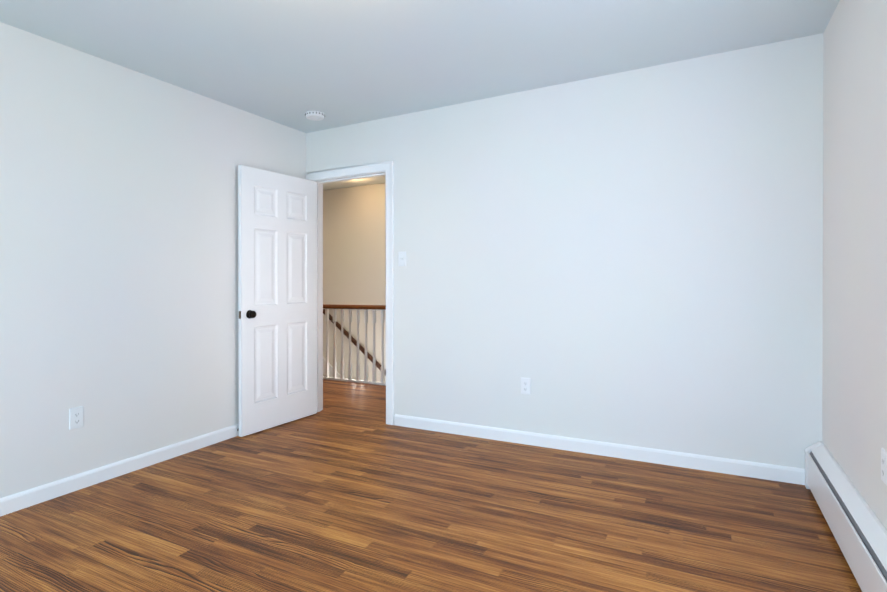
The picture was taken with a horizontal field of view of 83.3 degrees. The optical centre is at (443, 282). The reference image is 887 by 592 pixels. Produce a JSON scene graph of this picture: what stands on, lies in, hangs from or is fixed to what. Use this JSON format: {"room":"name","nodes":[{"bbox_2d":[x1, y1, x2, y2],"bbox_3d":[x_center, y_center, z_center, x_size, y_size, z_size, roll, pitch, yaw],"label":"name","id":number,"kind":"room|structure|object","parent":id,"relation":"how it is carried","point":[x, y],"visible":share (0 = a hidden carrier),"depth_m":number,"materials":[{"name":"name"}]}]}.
{"room":"empty bedroom","nodes":[
{"label":"empty bedroom","id":0,"kind":"room"},
{"bbox_2d":[0,22,305,497],"bbox_3d":[-2.258,-0.068,2.450,0.105,2.464,4.380,0,0,27],"label":"wall","id":1,"kind":"structure","parent":0,"point":[119,253],"depth_m":2.93,"materials":[{"name":"paint"}]},
{"bbox_2d":[69,406,83,429],"bbox_3d":[-2.033,0.748,2.765,0.008,0.115,0.070,0,0,27],"label":"electrical outlet","id":2,"kind":"object","parent":1,"relation":"attached to","point":[76,417],"visible":1,"depth_m":2.76,"materials":[{"name":"white plastic"}]},
{"bbox_2d":[0,424,238,515],"bbox_3d":[-2.171,1.108,2.494,0.014,0.108,4.230,0,0,27],"label":"baseboard","id":3,"kind":"structure","parent":1,"relation":"attached to","point":[33,496],"depth_m":2.90,"materials":[{"name":"white wood"}]},
{"bbox_2d":[323,183,385,381],"bbox_3d":[-0.273,1.393,6.429,4.200,5.486,0.120,0,0,27],"label":"wall","id":4,"kind":"structure","parent":0,"point":[354,245],"depth_m":6.84,"materials":[{"name":"paint"}]},
{"bbox_2d":[323,357,339,377],"bbox_3d":[-0.181,2.466,6.307,3.720,3.007,0.017,0,0,27],"label":"trim","id":5,"kind":"structure","parent":4,"relation":"attached to","point":[331,370],"depth_m":7.03,"materials":[{"name":"white wood"}]},
{"bbox_2d":[323,309,385,375],"bbox_3d":[-0.240,1.608,6.297,3.848,2.899,0.089,0,0,27],"label":"wall handrail","id":6,"kind":"object","parent":4,"relation":"attached to","point":[361,348],"visible":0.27,"depth_m":6.75,"materials":[{"name":"brown wood"}]},
{"bbox_2d":[0,0,839,190],"bbox_3d":[-0.927,-1.367,3.072,6.128,0.222,6.720,0,0,27],"label":"ceiling","id":7,"kind":"structure","parent":0,"point":[291,63],"depth_m":2.72,"materials":[{"name":"paint"}]},
{"bbox_2d":[305,111,324,120],"bbox_3d":[-0.994,-1.289,3.862,0.149,0.042,0.148,0,0,27],"label":"smoke detector","id":8,"kind":"object","parent":7,"relation":"attached to","point":[315,115],"visible":1,"depth_m":3.82,"materials":[{"name":"white plastic"}]},
{"bbox_2d":[0,379,861,591],"bbox_3d":[-1.130,1.190,2.584,6.028,0.188,5.650,0,0,27],"label":"floor","id":9,"kind":"structure","parent":0,"point":[347,488],"depth_m":2.34,"materials":[{"name":"brown wood"}]},
{"bbox_2d":[323,304,385,385],"bbox_3d":[-0.850,0.623,5.587,2.960,1.032,0.110,0,0,27],"label":"stair railing","id":10,"kind":"object","parent":9,"relation":"on","point":[350,308],"visible":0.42,"depth_m":5.64,"materials":[{"name":"white wood"}]},
{"bbox_2d":[306,33,823,468],"bbox_3d":[0.508,-0.106,3.539,4.008,2.484,0.105,0,0,27],"label":"wall","id":11,"kind":"structure","parent":0,"point":[633,257],"depth_m":3.15,"materials":[{"name":"paint"}]},
{"bbox_2d":[306,161,393,424],"bbox_3d":[-0.766,0.084,4.203,0.906,2.098,0.149,0,0,27],"label":"door frame","id":12,"kind":"structure","parent":11,"relation":"attached to","point":[387,167],"depth_m":4.01,"materials":[{"name":"white wood"}]},
{"bbox_2d":[238,165,316,436],"bbox_3d":[-1.315,0.130,3.996,0.135,1.997,0.761,0,0,27],"label":"door","id":13,"kind":"structure","parent":12,"relation":"attached to","point":[277,274],"depth_m":3.93,"materials":[{"name":"white wood"}]},
{"bbox_2d":[398,251,405,265],"bbox_3d":[-0.326,-0.187,3.904,0.070,0.116,0.017,0,0,27],"label":"light switch","id":14,"kind":"object","parent":11,"relation":"attached to","point":[401,258],"visible":1,"depth_m":3.90,"materials":[{"name":"white plastic"}]},
{"bbox_2d":[521,377,530,394],"bbox_3d":[0.567,0.714,3.448,0.070,0.116,0.008,0,0,27],"label":"electrical outlet","id":15,"kind":"object","parent":11,"relation":"attached to","point":[526,386],"visible":1,"depth_m":3.44,"materials":[{"name":"white plastic"}]},
{"bbox_2d":[394,414,804,484],"bbox_3d":[0.827,1.069,3.311,2.728,0.114,0.014,0,0,27],"label":"baseboard","id":16,"kind":"structure","parent":11,"relation":"attached to","point":[786,474],"depth_m":3.16,"materials":[{"name":"white wood"}]},
{"bbox_2d":[822,0,886,529],"bbox_3d":[1.127,-0.102,0.690,0.220,2.466,4.380,0,0,27],"label":"wall","id":17,"kind":"structure","parent":0,"point":[854,412],"depth_m":2.10,"materials":[{"name":"paint"}]},
{"bbox_2d":[805,441,886,591],"bbox_3d":[1.141,0.992,1.046,0.077,0.268,3.708,0,0,27],"label":"heater","id":18,"kind":"object","parent":17,"relation":"attached to","point":[858,529],"visible":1,"depth_m":1.96,"materials":[{"name":"white metal"}]},
{"bbox_2d":[881,448,886,485],"bbox_3d":[1.552,0.649,1.756,0.008,0.115,0.070,0,0,27],"label":"electrical outlet","id":19,"kind":"object","parent":17,"relation":"attached to","point":[883,465],"visible":0.98,"depth_m":1.75,"materials":[{"name":"white plastic"}]}
]}

